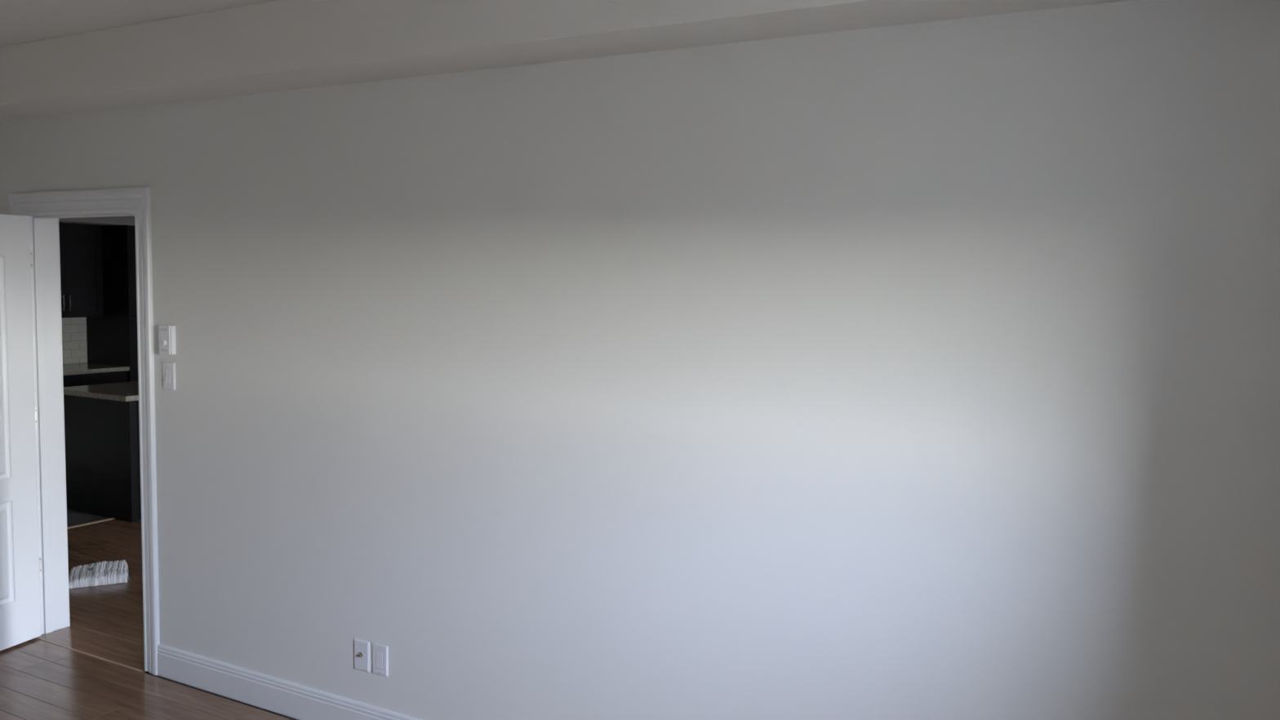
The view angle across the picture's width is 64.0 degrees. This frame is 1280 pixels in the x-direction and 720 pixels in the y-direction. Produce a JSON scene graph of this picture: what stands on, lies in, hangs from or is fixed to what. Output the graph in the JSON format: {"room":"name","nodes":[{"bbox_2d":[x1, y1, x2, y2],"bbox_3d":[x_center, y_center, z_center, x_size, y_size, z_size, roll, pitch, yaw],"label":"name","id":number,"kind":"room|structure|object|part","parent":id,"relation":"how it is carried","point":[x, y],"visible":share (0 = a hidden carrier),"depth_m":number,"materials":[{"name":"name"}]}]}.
{"room":"empty bedroom","nodes":[
{"label":"empty bedroom","id":0,"kind":"room"},
{"bbox_2d":[66,508,110,526],"bbox_3d":[-4.373,1.048,8.924,2.445,0.060,5.162,3,5,29],"label":"floor","id":1,"kind":"structure","parent":0,"point":[74,517],"depth_m":7.41,"materials":[{"name":"grey tile"}]},
{"bbox_2d":[62,370,128,386],"bbox_3d":[-5.216,0.542,9.235,0.617,0.872,0.902,3,5,29],"label":"base cabinet","id":2,"kind":"object","parent":1,"relation":"on","point":[81,380],"visible":0.21,"depth_m":9.18,"materials":[{"name":"black wood"}]},
{"bbox_3d":[-5.060,0.222,8.867,0.020,0.163,0.448,3,5,29],"label":"drawer","id":3,"kind":"part","parent":2,"relation":"part of","materials":[{"name":"black wood"}]},
{"bbox_3d":[-4.839,0.195,9.259,0.020,0.163,0.448,3,5,29],"label":"drawer","id":4,"kind":"part","parent":2,"relation":"part of","materials":[{"name":"black wood"}]},
{"bbox_2d":[63,394,141,522],"bbox_3d":[-3.486,0.648,8.266,0.831,0.869,1.868,3,5,29],"label":"kitchen island","id":5,"kind":"object","parent":1,"relation":"on","point":[102,436],"visible":0.17,"depth_m":7.42,"materials":[{"name":"black wood"}]},
{"bbox_2d":[63,381,138,401],"bbox_3d":[-3.510,0.193,8.252,0.876,0.038,1.962,3,5,29],"label":"island countertop","id":6,"kind":"structure","parent":5,"relation":"on","point":[122,391],"depth_m":7.49,"materials":[{"name":"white stone"}]},
{"bbox_3d":[-3.607,0.721,7.298,0.020,0.869,0.056,3,5,29],"label":"corner post","id":7,"kind":"part","parent":5,"relation":"part of","materials":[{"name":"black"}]},
{"bbox_3d":[-3.436,0.694,7.602,0.020,0.842,0.638,3,5,29],"label":"door","id":8,"kind":"part","parent":5,"relation":"part of","materials":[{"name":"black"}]},
{"bbox_2d":[86,225,137,382],"bbox_3d":[-4.728,-0.175,9.978,0.671,2.203,0.944,3,5,29],"label":"wall","id":9,"kind":"structure","parent":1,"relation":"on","point":[112,338],"depth_m":9.47,"materials":[{"name":"black"}]},
{"bbox_3d":[-4.569,-0.819,9.590,0.020,0.847,0.458,3,5,29],"label":"door","id":10,"kind":"part","parent":9,"relation":"part of","materials":[{"name":"black"}]},
{"bbox_3d":[-4.587,0.224,9.671,0.020,1.240,0.458,3,5,29],"label":"door","id":11,"kind":"part","parent":9,"relation":"part of","materials":[{"name":"black"}]},
{"bbox_3d":[-5.642,0.594,8.476,0.617,0.872,0.837,3,5,29],"label":"base cabinet","id":12,"kind":"object","parent":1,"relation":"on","visible":0},
{"bbox_2d":[62,362,129,375],"bbox_3d":[-5.402,0.114,8.828,0.644,0.038,1.742,3,5,29],"label":"countertop","id":13,"kind":"structure","parent":12,"relation":"on","point":[76,368],"depth_m":9.26,"materials":[{"name":"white stone"}]},
{"bbox_2d":[0,0,275,46],"bbox_3d":[-2.167,-1.143,1.182,5.850,0.120,5.600,3,5,29],"label":"ceiling","id":14,"kind":"structure","parent":0,"point":[21,21],"depth_m":3.79,"materials":[{"name":"white paint"}]},
{"bbox_2d":[0,519,295,719],"bbox_3d":[-1.550,1.477,4.001,7.240,0.063,10.800,3,5,29],"label":"floor","id":15,"kind":"structure","parent":0,"point":[40,680],"depth_m":4.62,"materials":[{"name":"brown wood"}]},
{"bbox_2d":[66,517,115,528],"bbox_3d":[-3.319,1.088,8.270,0.036,0.017,5.030,3,5,29],"label":"trim","id":16,"kind":"structure","parent":15,"relation":"on","point":[110,518],"depth_m":7.24,"materials":[{"name":"brown wood"}]},
{"bbox_2d":[68,560,128,589],"bbox_3d":[-3.122,1.226,5.895,0.362,0.095,0.205,-1,5,-28],"label":"plastic package","id":17,"kind":"object","parent":15,"relation":"on","point":[104,573],"visible":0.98,"depth_m":5.87,"materials":[{"name":"grey plastic"}]},
{"bbox_2d":[0,0,1279,719],"bbox_3d":[-2.546,0.440,4.809,9.870,3.851,0.157,3,5,29],"label":"wall","id":18,"kind":"structure","parent":0,"point":[926,371],"depth_m":3.09,"materials":[{"name":"white paint"}]},
{"bbox_2d":[0,213,41,650],"bbox_3d":[-3.034,0.358,4.512,0.180,2.020,0.824,2,5,18],"label":"door","id":19,"kind":"structure","parent":18,"relation":"in","point":[20,580],"depth_m":4.80,"materials":[{"name":"white paint"}]},
{"bbox_3d":[-3.017,0.015,4.481,0.012,1.116,0.554,2,5,18],"label":"panel","id":20,"kind":"part","parent":19,"relation":"part of","materials":[{"name":"white paint"}]},
{"bbox_3d":[-3.032,0.917,4.552,0.012,0.483,0.554,2,5,18],"label":"panel","id":21,"kind":"part","parent":19,"relation":"part of","materials":[{"name":"white paint"}]},
{"bbox_2d":[8,186,159,675],"bbox_3d":[-2.526,0.295,4.785,1.033,2.145,0.204,3,5,29],"label":"door frame","id":22,"kind":"structure","parent":18,"relation":"attached to","point":[44,209],"depth_m":4.90,"materials":[{"name":"white paint"}]},
{"bbox_3d":[-2.975,0.276,4.936,0.100,2.145,0.020,3,5,29],"label":"casing","id":23,"kind":"part","parent":22,"relation":"part of","materials":[{"name":"white paint"}]},
{"bbox_3d":[-2.888,0.265,5.091,0.100,2.145,0.020,3,5,29],"label":"casing","id":24,"kind":"part","parent":22,"relation":"part of","materials":[{"name":"white paint"}]},
{"bbox_3d":[-2.551,-0.715,4.631,1.033,0.109,0.020,3,5,29],"label":"casing","id":25,"kind":"part","parent":22,"relation":"part of","materials":[{"name":"white paint"}]},
{"bbox_3d":[-2.161,0.325,4.483,0.100,2.145,0.020,3,5,29],"label":"casing","id":26,"kind":"part","parent":22,"relation":"part of","materials":[{"name":"white paint"}]},
{"bbox_2d":[58,216,134,225],"bbox_3d":[-5.153,-1.487,9.128,0.620,0.526,5.043,3,5,29],"label":"trim","id":27,"kind":"structure","parent":18,"relation":"attached to","point":[119,220],"depth_m":9.18,"materials":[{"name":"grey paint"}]},
{"bbox_2d":[158,324,176,355],"bbox_3d":[-2.021,-0.086,4.368,0.080,0.123,0.036,3,5,29],"label":"thermostat","id":28,"kind":"object","parent":18,"relation":"attached to","point":[166,333],"visible":1,"depth_m":4.35,"materials":[{"name":"white plastic"}]},
{"bbox_2d":[163,361,175,390],"bbox_3d":[-2.020,0.069,4.392,0.074,0.117,0.012,3,5,29],"label":"light switch","id":29,"kind":"object","parent":18,"relation":"attached to","point":[169,368],"visible":1,"depth_m":4.38,"materials":[{"name":"white plastic"}]},
{"bbox_2d":[157,644,421,719],"bbox_3d":[-0.214,1.442,3.471,4.397,0.140,0.013,3,5,29],"label":"baseboard","id":30,"kind":"structure","parent":18,"relation":"attached to","point":[295,700],"depth_m":4.21,"materials":[{"name":"white paint"}]},
{"bbox_2d":[354,638,369,671],"bbox_3d":[-1.071,1.134,3.927,0.074,0.117,0.020,3,5,29],"label":"outlet","id":31,"kind":"object","parent":18,"relation":"attached to","point":[362,648],"visible":1,"depth_m":3.92,"materials":[{"name":"white plastic"}]},
{"bbox_2d":[373,642,388,676],"bbox_3d":[-0.986,1.137,3.885,0.074,0.117,0.009,3,5,29],"label":"outlet","id":32,"kind":"object","parent":18,"relation":"attached to","point":[380,652],"visible":1,"depth_m":3.88,"materials":[{"name":"white plastic"}]},
{"bbox_2d":[0,0,1130,121],"bbox_3d":[-0.870,-1.119,3.513,5.850,0.245,0.277,3,5,29],"label":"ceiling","id":33,"kind":"structure","parent":18,"relation":"attached to","point":[277,45],"depth_m":3.40,"materials":[{"name":"white paint"}]},
{"bbox_3d":[-5.470,-0.472,9.461,0.150,2.851,5.193,3,5,29],"label":"wall","id":34,"kind":"structure","parent":0,"visible":0},
{"bbox_2d":[61,317,87,364],"bbox_3d":[-5.677,-0.145,8.960,0.009,0.445,1.754,3,5,29],"label":"backsplash","id":35,"kind":"structure","parent":34,"relation":"attached to","point":[74,340],"depth_m":9.61,"materials":[{"name":"grey tile"}]},
{"bbox_2d":[58,222,103,317],"bbox_3d":[-5.277,-0.807,9.225,0.379,0.845,0.730,3,5,29],"label":"upper cabinet","id":36,"kind":"object","parent":34,"relation":"attached to","point":[80,245],"visible":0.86,"depth_m":9.29,"materials":[{"name":"black wood"}]},
{"bbox_3d":[-5.238,-0.787,8.994,0.020,0.840,0.362,3,5,29],"label":"door","id":37,"kind":"part","parent":36,"relation":"part of","materials":[{"name":"black wood"}]},
{"bbox_3d":[-5.146,-0.509,9.138,0.034,0.145,0.009,3,5,29],"label":"handle","id":38,"kind":"part","parent":36,"relation":"part of","materials":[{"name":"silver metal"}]},
{"bbox_3d":[-5.117,-0.512,9.188,0.034,0.145,0.009,3,5,29],"label":"handle","id":39,"kind":"part","parent":36,"relation":"part of","materials":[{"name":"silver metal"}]}
]}

